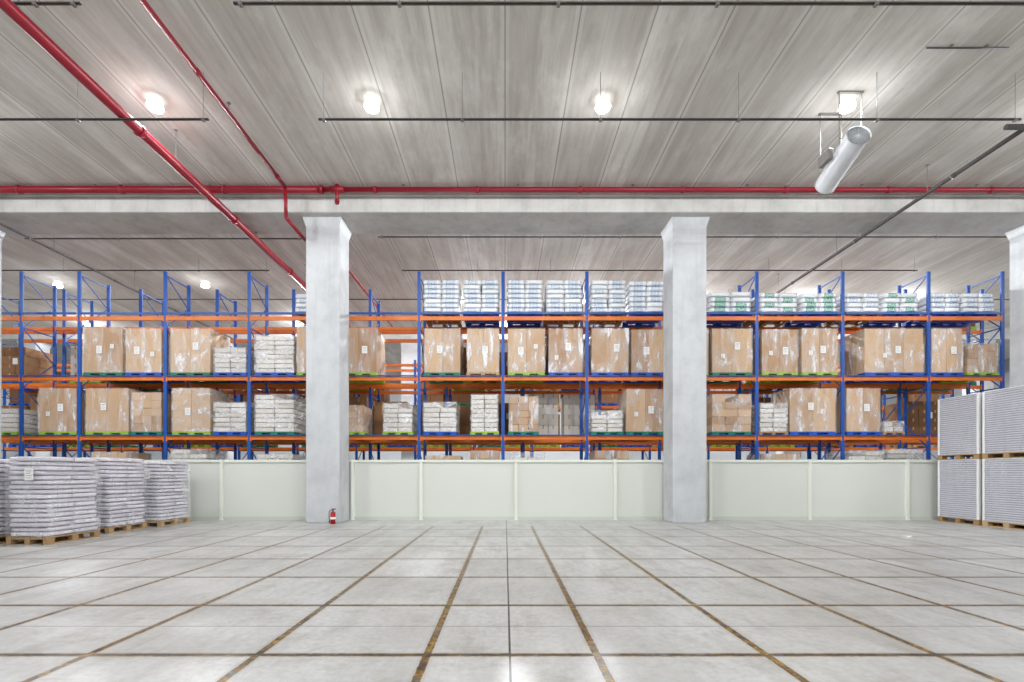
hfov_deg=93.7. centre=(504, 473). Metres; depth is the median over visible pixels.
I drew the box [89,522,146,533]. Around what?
wooden pallet
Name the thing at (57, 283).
ceiling lamp
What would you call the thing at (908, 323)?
pallet
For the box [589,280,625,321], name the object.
load
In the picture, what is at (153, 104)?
ceiling lamp
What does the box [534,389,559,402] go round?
stack
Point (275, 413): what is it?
load
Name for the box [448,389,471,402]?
stack
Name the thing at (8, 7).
pipe
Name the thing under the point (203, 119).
support rail
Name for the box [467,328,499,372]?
load
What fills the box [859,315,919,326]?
pallet
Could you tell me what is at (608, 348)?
load
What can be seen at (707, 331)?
load
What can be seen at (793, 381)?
pallet
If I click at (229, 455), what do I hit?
column
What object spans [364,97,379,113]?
ceiling lamp
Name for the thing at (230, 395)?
stack
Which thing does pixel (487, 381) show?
wooden pallet
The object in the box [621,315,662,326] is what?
pallet
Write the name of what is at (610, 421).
load
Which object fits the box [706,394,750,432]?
load
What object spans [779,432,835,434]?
pallet
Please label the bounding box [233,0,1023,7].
support rail
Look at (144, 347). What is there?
load
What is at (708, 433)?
pallet
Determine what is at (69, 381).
pallet
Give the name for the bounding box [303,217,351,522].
column
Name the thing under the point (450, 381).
pallet
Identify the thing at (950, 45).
conduit
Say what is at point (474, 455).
load
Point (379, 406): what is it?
stack
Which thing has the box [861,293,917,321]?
load
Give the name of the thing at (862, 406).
load
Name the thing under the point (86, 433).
pallet
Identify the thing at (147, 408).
load
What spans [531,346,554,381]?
stack
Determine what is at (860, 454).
load
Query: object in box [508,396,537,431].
load
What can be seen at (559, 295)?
load
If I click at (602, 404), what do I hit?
pallet
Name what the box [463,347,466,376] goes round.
stack
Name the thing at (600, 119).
support rail
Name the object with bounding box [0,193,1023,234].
beam
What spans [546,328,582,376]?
load
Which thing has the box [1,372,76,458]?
wall
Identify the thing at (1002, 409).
stack
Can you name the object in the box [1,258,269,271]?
support rail
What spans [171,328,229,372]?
load
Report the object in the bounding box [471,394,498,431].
load
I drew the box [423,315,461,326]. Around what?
wooden pallet
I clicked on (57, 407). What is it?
load
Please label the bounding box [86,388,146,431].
load
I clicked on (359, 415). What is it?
load
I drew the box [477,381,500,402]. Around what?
stack
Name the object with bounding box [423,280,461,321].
load
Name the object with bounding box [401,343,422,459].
column
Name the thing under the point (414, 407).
stack
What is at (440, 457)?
load
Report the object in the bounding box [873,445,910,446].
wooden pallet
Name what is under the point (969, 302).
load
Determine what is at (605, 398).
stack
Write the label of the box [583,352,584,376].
stack
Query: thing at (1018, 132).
conduit
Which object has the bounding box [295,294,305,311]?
load
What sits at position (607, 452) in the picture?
column
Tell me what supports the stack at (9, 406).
on the pallet
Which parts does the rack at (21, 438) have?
guard rail, upright frame, guard rail, guard rail, guard rail, upright frame, guard rail, guard rail, guard rail, upright frame, guard rail, guard rail, guard rail, upright frame, guard rail, guard rail, guard rail, guard rail, guard rail, guard rail, upright frame, guard rail, guard rail, guard rail, upright frame, guard rail, guard rail, guard rail, upright frame, guard rail, guard rail, guard rail, upright frame, guard rail, guard rail, guard rail, upright frame, guard rail, guard rail, guard rail, upright frame, guard rail, guard rail, guard rail, upright frame, guard rail, guard rail, upright frame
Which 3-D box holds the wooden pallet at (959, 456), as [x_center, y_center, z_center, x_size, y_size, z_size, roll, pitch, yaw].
[12.550,-0.448,12.720,1.130,0.137,1.150,0,0,0]
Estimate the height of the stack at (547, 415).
1.372 m
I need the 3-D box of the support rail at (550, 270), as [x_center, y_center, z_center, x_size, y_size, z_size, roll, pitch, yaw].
[5.250,-7.100,16.300,17.500,0.440,0.060,0,0,0]
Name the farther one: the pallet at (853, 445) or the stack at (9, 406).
the pallet at (853, 445)
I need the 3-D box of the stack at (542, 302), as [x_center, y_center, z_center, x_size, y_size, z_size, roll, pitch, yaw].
[1.260,-5.279,16.367,0.997,0.821,1.006,0,0,0]
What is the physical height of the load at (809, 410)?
1.313 m
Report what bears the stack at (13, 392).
on the pallet
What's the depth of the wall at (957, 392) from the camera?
31.19 m
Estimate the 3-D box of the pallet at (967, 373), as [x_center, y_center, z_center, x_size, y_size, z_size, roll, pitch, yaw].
[14.385,-2.989,14.970,0.930,0.137,1.060,0,0,0]
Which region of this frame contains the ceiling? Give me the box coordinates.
[0,0,1023,374]
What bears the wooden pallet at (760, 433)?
on the rack at (21, 438)
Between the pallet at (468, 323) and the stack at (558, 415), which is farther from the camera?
the stack at (558, 415)
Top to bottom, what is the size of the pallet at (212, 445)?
0.137 m
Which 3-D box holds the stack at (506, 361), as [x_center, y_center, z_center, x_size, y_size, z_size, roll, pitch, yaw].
[-0.060,-3.543,16.364,1.070,0.971,0.999,0,0,0]
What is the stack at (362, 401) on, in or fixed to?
on the pallet
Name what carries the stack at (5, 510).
on the wooden pallet at (2, 537)
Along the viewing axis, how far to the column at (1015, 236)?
13.28 m
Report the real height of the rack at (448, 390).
7.380 m
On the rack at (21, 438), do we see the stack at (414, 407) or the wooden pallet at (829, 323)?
the wooden pallet at (829, 323)
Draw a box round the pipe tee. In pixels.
[329,184,344,204]
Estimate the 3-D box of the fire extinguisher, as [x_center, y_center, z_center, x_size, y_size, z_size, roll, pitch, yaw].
[-4.494,1.099,12.500,0.153,0.402,0.153,0,0,-45]
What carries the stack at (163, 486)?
on the wooden pallet at (161, 523)
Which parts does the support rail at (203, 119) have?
hanger rod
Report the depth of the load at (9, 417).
14.53 m
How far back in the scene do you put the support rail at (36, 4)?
6.89 m
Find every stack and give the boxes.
[0,459,21,534]
[1,347,52,382]
[1,405,29,410]
[8,457,98,535]
[10,389,36,402]
[30,396,51,434]
[70,346,105,381]
[82,457,144,526]
[137,461,189,520]
[213,381,242,402]
[243,389,270,402]
[271,389,300,396]
[299,395,305,421]
[349,397,374,434]
[360,376,389,401]
[375,402,410,434]
[411,405,444,434]
[421,373,444,403]
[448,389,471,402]
[452,405,471,434]
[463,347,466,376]
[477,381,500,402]
[491,352,515,381]
[498,403,508,434]
[527,394,557,434]
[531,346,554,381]
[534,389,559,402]
[541,302,557,326]
[558,415,559,434]
[560,389,584,405]
[561,395,594,434]
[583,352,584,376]
[595,381,617,402]
[618,381,630,402]
[706,381,734,398]
[754,397,771,408]
[884,401,937,434]
[896,390,938,402]
[938,393,981,454]
[938,459,981,519]
[982,385,1023,452]
[982,458,1023,523]
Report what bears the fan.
hanging from the ceiling
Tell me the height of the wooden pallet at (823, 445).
0.137 m
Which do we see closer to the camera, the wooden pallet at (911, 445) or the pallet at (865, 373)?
the pallet at (865, 373)
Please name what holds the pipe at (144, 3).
hanging from the ceiling
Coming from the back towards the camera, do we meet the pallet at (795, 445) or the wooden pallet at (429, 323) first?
the pallet at (795, 445)
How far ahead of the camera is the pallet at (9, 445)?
20.64 m
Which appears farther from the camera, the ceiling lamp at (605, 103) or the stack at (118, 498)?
the stack at (118, 498)
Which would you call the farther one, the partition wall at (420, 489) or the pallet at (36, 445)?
the pallet at (36, 445)
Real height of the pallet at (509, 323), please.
0.137 m
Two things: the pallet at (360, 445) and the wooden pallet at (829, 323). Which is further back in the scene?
the pallet at (360, 445)
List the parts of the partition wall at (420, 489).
panel, post, panel, post, panel, rail, kick plate, post, panel, post, panel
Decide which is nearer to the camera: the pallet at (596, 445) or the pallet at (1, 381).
the pallet at (1, 381)
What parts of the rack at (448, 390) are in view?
upright frame, upright frame, upright frame, upright frame, upright frame, upright frame, upright frame, upright frame, upright frame, upright frame, upright frame, upright frame, upright frame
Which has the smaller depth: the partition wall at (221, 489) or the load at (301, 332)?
the partition wall at (221, 489)
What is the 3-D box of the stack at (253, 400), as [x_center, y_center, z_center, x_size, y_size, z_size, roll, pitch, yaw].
[-10.760,-3.576,21.167,1.081,1.036,1.006,0,0,0]
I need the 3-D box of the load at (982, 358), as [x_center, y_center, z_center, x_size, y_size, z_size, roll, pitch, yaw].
[14.385,-3.499,14.960,0.900,0.883,1.052,0,0,0]
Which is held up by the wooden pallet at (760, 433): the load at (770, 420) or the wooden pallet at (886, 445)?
the load at (770, 420)
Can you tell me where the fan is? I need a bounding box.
[815,91,871,193]
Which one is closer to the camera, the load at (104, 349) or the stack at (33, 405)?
the load at (104, 349)
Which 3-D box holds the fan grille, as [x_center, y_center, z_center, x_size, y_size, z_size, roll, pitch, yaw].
[6.543,-6.261,8.896,0.372,0.371,0.012,8,-10,9]
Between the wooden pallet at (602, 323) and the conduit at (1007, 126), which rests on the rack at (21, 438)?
the wooden pallet at (602, 323)
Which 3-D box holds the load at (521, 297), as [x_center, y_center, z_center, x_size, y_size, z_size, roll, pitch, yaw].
[0.601,-5.368,14.956,1.101,1.000,1.018,0,0,0]
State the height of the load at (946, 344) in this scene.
1.333 m
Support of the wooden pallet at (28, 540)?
on the floor
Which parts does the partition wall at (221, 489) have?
panel, post, rail, kick plate, panel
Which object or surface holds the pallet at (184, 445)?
on the rack at (121, 448)
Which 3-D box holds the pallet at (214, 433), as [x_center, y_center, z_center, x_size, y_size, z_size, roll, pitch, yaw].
[-8.280,-1.208,14.970,1.000,0.137,1.060,0,0,0]
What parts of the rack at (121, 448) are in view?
upright frame, upright frame, upright frame, upright frame, upright frame, upright frame, upright frame, upright frame, upright frame, upright frame, upright frame, upright frame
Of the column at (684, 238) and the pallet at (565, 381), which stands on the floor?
the column at (684, 238)
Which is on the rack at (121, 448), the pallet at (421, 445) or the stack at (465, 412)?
the pallet at (421, 445)
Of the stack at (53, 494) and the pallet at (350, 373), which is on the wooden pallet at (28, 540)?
the stack at (53, 494)
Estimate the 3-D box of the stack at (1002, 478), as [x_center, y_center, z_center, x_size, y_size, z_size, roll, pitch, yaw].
[12.550,0.387,11.480,1.143,1.550,1.164,0,0,0]
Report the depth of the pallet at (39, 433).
14.44 m
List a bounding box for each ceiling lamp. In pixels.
[52,281,62,287]
[146,97,164,113]
[201,281,209,287]
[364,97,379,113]
[595,97,610,113]
[838,97,856,113]
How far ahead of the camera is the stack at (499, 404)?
15.87 m
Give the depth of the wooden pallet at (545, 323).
15.25 m
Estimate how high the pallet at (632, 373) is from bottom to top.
0.137 m
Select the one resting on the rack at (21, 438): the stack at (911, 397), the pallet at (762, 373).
the pallet at (762, 373)
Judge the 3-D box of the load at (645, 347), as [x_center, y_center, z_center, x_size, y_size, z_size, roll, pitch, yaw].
[4.335,-3.709,14.960,1.082,1.303,1.052,0,0,0]
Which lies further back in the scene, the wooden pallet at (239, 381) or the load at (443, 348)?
the wooden pallet at (239, 381)
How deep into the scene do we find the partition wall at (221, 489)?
13.58 m
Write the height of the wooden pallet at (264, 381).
0.137 m
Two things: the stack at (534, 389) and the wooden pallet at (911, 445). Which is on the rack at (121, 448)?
the wooden pallet at (911, 445)
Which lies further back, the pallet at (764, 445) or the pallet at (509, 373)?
the pallet at (764, 445)
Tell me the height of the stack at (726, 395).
1.222 m
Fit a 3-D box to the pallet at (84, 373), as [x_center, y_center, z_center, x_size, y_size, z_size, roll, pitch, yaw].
[-12.105,-2.989,14.970,1.170,0.137,1.060,0,0,0]
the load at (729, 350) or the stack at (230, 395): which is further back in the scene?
the stack at (230, 395)
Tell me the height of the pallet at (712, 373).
0.137 m
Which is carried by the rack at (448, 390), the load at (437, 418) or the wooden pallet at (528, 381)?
the wooden pallet at (528, 381)
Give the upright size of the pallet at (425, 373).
0.137 m
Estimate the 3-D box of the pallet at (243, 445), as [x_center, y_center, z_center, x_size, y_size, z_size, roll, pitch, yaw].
[-10.760,-1.208,21.170,1.036,0.137,1.060,0,0,0]
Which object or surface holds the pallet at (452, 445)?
on the rack at (121, 448)
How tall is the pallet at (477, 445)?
0.137 m
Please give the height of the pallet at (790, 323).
0.137 m
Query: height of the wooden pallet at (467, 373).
0.137 m
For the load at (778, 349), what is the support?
on the pallet at (762, 373)
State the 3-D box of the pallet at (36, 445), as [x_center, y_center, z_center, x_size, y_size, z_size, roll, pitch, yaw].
[-19.640,-1.208,21.170,1.084,0.137,1.060,0,0,0]
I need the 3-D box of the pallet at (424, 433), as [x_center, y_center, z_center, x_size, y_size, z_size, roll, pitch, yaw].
[-1.965,-1.208,14.970,1.000,0.137,1.060,0,0,0]
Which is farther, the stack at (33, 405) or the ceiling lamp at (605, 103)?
the stack at (33, 405)
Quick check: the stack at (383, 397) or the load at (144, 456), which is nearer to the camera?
the load at (144, 456)
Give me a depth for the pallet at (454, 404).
20.64 m
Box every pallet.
[0,534,21,542]
[1,381,38,390]
[1,432,37,434]
[6,530,99,544]
[8,403,29,405]
[8,444,45,446]
[36,445,75,446]
[38,432,84,434]
[67,445,102,446]
[69,381,104,382]
[83,372,146,382]
[85,432,140,434]
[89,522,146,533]
[94,445,137,446]
[106,381,159,390]
[125,372,183,382]
[130,432,171,434]
[132,517,189,526]
[153,445,183,446]
[170,372,229,382]
[172,432,212,434]
[184,445,211,446]
[212,445,242,446]
[213,372,263,382]
[213,432,254,434]
[235,381,264,390]
[243,445,277,446]
[255,372,305,382]
[255,432,305,434]
[264,381,302,390]
[297,372,305,376]
[349,372,384,382]
[349,381,374,390]
[349,432,372,434]
[360,445,386,446]
[382,432,416,434]
[387,445,416,446]
[421,445,444,446]
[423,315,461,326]
[423,432,459,434]
[424,372,462,382]
[448,403,470,405]
[448,445,471,446]
[450,381,484,390]
[463,315,498,326]
[466,372,499,382]
[470,432,498,434]
[477,445,500,446]
[487,381,519,390]
[505,445,528,446]
[507,315,542,326]
[508,372,544,382]
[508,432,538,434]
[526,381,558,390]
[534,445,559,446]
[543,315,582,326]
[546,372,582,382]
[561,381,594,390]
[561,445,584,446]
[589,315,626,326]
[589,372,628,382]
[589,432,623,434]
[595,403,618,405]
[595,445,617,446]
[618,445,645,446]
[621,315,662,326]
[623,372,662,382]
[624,432,662,434]
[706,315,751,326]
[706,372,751,382]
[706,432,750,434]
[706,445,734,446]
[741,381,781,390]
[743,315,797,326]
[745,372,797,382]
[751,432,787,434]
[764,445,794,446]
[775,381,823,390]
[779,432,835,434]
[782,315,837,326]
[782,372,837,382]
[795,445,822,446]
[823,445,852,446]
[824,315,880,326]
[836,432,880,434]
[845,372,923,382]
[846,445,877,446]
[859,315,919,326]
[870,432,904,434]
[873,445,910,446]
[884,381,925,390]
[895,445,937,446]
[902,315,962,326]
[902,372,963,382]
[918,381,976,390]
[934,315,996,326]
[937,372,998,382]
[938,454,1021,459]
[938,516,1001,524]
[982,452,1023,458]
[982,520,1023,529]
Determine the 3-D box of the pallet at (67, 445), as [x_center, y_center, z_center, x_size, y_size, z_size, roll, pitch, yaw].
[-18.320,-1.208,21.170,1.051,0.137,1.060,0,0,0]
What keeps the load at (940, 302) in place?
on the pallet at (908, 323)
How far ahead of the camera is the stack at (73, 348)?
15.88 m
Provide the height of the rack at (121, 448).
6.199 m
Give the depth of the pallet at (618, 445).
20.73 m
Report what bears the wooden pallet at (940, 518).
on the floor
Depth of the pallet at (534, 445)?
20.66 m
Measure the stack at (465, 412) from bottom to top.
0.989 m
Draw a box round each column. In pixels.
[0,230,5,458]
[16,340,51,456]
[209,343,233,459]
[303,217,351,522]
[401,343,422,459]
[595,412,609,458]
[660,217,709,522]
[776,451,800,459]
[962,340,995,458]
[1005,224,1023,386]
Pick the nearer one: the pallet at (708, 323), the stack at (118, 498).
the stack at (118, 498)
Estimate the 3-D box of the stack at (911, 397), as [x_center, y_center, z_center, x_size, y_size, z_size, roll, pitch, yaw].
[18.160,-3.724,21.164,1.034,1.332,0.999,0,0,0]
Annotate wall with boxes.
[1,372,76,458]
[82,376,931,459]
[145,459,305,519]
[349,459,662,519]
[706,459,954,519]
[932,359,1009,459]
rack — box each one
[1,271,1004,459]
[1,289,983,459]
[3,360,944,459]
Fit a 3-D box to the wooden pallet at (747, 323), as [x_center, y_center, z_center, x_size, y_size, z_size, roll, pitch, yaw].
[8.250,-4.798,14.970,1.140,0.137,1.060,0,0,0]
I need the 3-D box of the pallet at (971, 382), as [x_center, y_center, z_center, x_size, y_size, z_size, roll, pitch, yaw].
[15.060,-2.989,16.370,1.016,0.137,1.060,0,0,0]
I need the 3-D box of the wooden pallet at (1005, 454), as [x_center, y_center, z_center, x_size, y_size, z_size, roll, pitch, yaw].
[12.550,-0.448,11.480,1.130,0.137,1.150,0,0,0]
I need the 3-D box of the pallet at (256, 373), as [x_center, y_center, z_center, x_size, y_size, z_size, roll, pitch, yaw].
[-6.945,-2.989,14.970,1.170,0.137,1.060,0,0,0]
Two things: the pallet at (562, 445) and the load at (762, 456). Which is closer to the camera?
the load at (762, 456)
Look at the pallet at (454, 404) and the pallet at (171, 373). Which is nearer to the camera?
the pallet at (171, 373)
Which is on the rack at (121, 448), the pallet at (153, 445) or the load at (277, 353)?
the pallet at (153, 445)
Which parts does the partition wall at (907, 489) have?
panel, post, panel, post, rail, kick plate, panel, post, panel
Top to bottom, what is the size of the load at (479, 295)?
1.000 m
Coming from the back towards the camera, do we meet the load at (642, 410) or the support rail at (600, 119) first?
the load at (642, 410)
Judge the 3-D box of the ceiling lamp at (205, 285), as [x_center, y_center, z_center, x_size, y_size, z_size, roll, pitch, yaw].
[-11.400,-7.204,18.250,0.300,0.233,0.300,0,0,0]
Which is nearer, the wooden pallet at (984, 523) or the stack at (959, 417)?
the wooden pallet at (984, 523)
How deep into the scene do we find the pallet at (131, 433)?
14.44 m
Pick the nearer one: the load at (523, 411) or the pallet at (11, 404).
the load at (523, 411)
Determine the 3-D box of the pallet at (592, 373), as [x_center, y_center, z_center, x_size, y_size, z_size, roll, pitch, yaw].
[3.165,-2.989,14.970,1.110,0.137,1.060,0,0,0]
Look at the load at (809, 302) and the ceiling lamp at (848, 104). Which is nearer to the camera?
the ceiling lamp at (848, 104)
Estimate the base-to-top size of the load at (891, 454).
1.923 m
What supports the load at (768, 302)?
on the wooden pallet at (747, 323)
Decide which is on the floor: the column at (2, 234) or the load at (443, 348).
the column at (2, 234)
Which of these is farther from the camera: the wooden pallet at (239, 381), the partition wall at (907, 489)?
the wooden pallet at (239, 381)
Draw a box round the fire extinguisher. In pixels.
[329,508,335,523]
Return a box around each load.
[1,409,38,432]
[38,388,85,431]
[83,327,125,372]
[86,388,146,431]
[92,452,150,459]
[126,328,170,374]
[131,392,172,432]
[170,449,224,459]
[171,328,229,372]
[171,388,229,431]
[213,402,258,432]
[214,347,256,374]
[254,335,296,373]
[255,395,305,433]
[257,454,305,459]
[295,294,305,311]
[296,328,305,371]
[349,329,384,376]
[349,405,371,433]
[383,403,416,432]
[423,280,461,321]
[423,402,459,433]
[424,328,463,376]
[425,455,462,459]
[463,280,499,311]
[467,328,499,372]
[470,450,499,459]
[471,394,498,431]
[507,280,542,311]
[507,329,544,374]
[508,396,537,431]
[509,452,544,459]
[544,280,582,321]
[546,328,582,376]
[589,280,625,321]
[589,328,628,374]
[589,411,622,431]
[589,450,628,459]
[619,389,662,431]
[625,281,662,311]
[628,330,662,373]
[706,292,750,311]
[706,329,708,371]
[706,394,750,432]
[708,328,752,373]
[745,293,796,321]
[748,454,798,459]
[751,403,787,432]
[752,329,797,374]
[771,388,834,431]
[796,293,836,311]
[798,328,836,373]
[826,450,883,459]
[835,388,879,432]
[836,293,878,315]
[845,328,923,376]
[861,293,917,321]
[877,449,922,459]
[880,422,903,431]
[917,293,960,315]
[923,328,962,373]
[959,293,994,311]
[962,343,997,372]
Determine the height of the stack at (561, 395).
1.142 m
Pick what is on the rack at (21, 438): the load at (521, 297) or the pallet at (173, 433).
the pallet at (173, 433)
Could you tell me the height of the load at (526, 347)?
1.333 m
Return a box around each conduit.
[0,222,232,338]
[776,130,1023,293]
[926,44,1008,48]
[1003,124,1023,129]
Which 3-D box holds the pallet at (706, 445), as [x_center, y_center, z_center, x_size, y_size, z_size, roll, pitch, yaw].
[9.400,-1.208,21.170,1.007,0.137,1.060,0,0,0]
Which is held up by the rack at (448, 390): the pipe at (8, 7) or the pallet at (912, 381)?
the pallet at (912, 381)
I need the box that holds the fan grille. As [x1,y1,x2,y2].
[847,128,868,144]
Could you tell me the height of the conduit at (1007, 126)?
0.731 m
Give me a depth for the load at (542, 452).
14.47 m
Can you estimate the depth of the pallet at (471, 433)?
14.44 m
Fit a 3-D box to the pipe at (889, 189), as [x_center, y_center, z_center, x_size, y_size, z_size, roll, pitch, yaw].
[9.720,-7.210,12.150,28.640,0.219,0.159,0,0,0]
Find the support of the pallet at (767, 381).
on the rack at (448, 390)
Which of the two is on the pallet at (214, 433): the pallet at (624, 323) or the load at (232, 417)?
the load at (232, 417)
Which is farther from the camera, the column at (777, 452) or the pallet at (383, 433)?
the column at (777, 452)
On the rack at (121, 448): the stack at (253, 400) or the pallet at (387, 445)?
the pallet at (387, 445)
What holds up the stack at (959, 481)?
on the wooden pallet at (940, 518)
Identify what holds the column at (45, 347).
on the floor
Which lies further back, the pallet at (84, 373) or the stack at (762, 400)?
the stack at (762, 400)
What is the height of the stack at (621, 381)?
1.073 m
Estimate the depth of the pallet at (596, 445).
20.64 m
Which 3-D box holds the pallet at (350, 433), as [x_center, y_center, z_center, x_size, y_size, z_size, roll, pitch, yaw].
[-4.620,-1.208,14.970,0.720,0.137,1.060,0,0,0]
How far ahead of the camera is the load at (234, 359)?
14.47 m
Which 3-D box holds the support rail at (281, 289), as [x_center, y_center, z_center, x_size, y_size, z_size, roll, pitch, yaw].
[0.000,-7.100,19.000,40.000,0.440,0.060,0,0,0]
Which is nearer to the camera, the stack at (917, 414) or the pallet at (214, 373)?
the pallet at (214, 373)
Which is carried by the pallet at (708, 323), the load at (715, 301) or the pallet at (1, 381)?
the load at (715, 301)
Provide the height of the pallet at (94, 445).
0.137 m
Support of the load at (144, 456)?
on the wooden pallet
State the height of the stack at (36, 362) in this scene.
1.136 m
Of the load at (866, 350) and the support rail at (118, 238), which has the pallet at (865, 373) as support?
the load at (866, 350)
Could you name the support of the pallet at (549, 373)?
on the rack at (21, 438)
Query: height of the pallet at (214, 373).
0.137 m
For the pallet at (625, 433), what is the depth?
14.44 m
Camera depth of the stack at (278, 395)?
20.68 m
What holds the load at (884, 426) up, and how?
on the wooden pallet at (882, 433)
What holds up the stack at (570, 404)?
on the pallet
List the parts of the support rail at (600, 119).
hanger rod, hanger rod, hanger rod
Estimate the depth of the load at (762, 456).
14.45 m
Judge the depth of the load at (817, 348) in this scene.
14.46 m
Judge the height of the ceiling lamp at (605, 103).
0.233 m
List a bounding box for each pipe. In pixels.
[0,0,350,326]
[0,184,323,193]
[139,0,392,326]
[322,184,1023,193]
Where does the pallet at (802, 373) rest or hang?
on the rack at (21, 438)
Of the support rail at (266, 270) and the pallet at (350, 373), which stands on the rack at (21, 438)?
the pallet at (350, 373)
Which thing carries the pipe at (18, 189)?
hanging from the ceiling
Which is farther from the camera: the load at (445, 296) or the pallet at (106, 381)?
the pallet at (106, 381)
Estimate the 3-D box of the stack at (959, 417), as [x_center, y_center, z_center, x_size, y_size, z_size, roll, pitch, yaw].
[12.550,-1.292,12.720,1.143,1.550,1.164,0,0,0]
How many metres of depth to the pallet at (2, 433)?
14.52 m
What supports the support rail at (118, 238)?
hanging from the ceiling
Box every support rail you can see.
[0,72,208,121]
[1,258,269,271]
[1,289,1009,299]
[12,0,81,7]
[24,235,301,239]
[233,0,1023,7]
[318,72,1021,121]
[378,235,1006,238]
[402,258,917,271]
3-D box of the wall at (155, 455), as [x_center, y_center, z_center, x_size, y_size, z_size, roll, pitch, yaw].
[0.000,-3.010,36.150,64.000,8.620,0.300,0,0,0]
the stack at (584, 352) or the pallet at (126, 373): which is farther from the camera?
the stack at (584, 352)
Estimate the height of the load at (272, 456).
1.773 m
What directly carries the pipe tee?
attached to the pipe at (889, 189)
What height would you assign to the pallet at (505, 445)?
0.137 m
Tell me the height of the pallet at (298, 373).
0.137 m
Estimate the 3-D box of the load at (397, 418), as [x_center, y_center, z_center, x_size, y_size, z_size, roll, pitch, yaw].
[-3.225,-1.710,14.960,0.900,0.863,1.052,0,0,0]
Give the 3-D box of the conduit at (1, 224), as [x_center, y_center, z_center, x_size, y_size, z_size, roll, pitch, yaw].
[-13.400,-6.964,16.520,0.085,0.713,15.040,0,0,0]
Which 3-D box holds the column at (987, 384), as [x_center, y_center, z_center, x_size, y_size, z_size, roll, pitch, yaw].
[24.400,-2.750,24.785,1.026,8.100,0.878,0,0,0]
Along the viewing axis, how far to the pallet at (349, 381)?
16.73 m
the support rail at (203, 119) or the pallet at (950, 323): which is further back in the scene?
the pallet at (950, 323)
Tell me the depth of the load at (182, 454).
14.47 m
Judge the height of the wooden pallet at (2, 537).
0.137 m
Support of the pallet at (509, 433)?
on the rack at (21, 438)
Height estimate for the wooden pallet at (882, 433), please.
0.137 m
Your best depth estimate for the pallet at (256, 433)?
14.44 m
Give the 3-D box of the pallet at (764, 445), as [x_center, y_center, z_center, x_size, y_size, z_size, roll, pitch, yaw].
[11.920,-1.208,21.170,1.074,0.137,1.060,0,0,0]
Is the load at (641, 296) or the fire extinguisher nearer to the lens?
the fire extinguisher
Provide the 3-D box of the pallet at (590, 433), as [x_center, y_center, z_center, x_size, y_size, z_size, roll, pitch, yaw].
[3.075,-1.208,14.970,0.990,0.137,1.060,0,0,0]
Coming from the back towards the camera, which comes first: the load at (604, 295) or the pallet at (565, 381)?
the pallet at (565, 381)
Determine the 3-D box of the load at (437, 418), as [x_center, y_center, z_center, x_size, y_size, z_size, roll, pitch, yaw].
[-1.965,-1.724,14.960,1.022,0.893,1.052,0,0,0]
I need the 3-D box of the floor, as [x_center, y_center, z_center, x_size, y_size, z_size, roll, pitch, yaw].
[0.000,1.400,14.500,64.000,0.200,43.000,0,0,0]
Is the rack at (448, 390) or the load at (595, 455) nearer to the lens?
the load at (595, 455)
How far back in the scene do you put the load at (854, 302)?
14.48 m
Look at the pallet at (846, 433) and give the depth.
14.44 m
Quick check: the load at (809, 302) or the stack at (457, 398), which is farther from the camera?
the stack at (457, 398)
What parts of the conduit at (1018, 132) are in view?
hanger rod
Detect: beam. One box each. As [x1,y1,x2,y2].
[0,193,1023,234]
[1,328,1009,344]
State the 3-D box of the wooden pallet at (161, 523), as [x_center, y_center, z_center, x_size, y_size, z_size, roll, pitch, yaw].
[-8.875,1.232,12.375,0.790,0.137,1.090,0,0,0]
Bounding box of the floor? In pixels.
[0,520,1023,681]
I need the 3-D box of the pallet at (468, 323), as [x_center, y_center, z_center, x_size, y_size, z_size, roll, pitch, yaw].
[-0.720,-4.798,14.970,1.080,0.137,1.060,0,0,0]
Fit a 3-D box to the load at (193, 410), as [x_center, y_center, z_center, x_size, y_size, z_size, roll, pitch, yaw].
[-9.450,-1.935,14.960,1.174,1.313,1.052,0,0,0]
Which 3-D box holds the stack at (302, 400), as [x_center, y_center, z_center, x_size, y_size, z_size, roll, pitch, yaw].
[-6.300,-1.945,16.366,1.060,1.333,1.004,0,0,0]
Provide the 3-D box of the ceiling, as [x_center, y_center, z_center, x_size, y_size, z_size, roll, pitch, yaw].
[0.000,-7.470,14.500,64.000,0.300,43.000,0,0,0]
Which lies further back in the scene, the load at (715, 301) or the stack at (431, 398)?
the stack at (431, 398)
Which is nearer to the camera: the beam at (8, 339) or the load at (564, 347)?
the load at (564, 347)
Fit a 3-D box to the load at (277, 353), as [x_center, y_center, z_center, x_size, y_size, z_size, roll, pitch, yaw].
[-6.945,-3.619,14.960,1.204,1.123,1.052,0,0,0]
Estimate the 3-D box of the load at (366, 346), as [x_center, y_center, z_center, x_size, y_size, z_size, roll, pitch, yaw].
[-4.410,-3.724,14.960,1.113,1.333,1.052,0,0,0]
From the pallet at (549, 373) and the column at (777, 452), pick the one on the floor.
the column at (777, 452)
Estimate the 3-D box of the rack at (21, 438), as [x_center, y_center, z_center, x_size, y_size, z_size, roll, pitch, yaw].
[-1.050,-2.390,14.935,32.160,7.380,1.170,0,0,0]
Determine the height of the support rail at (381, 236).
0.440 m
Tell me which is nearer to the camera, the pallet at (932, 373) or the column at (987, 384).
the pallet at (932, 373)

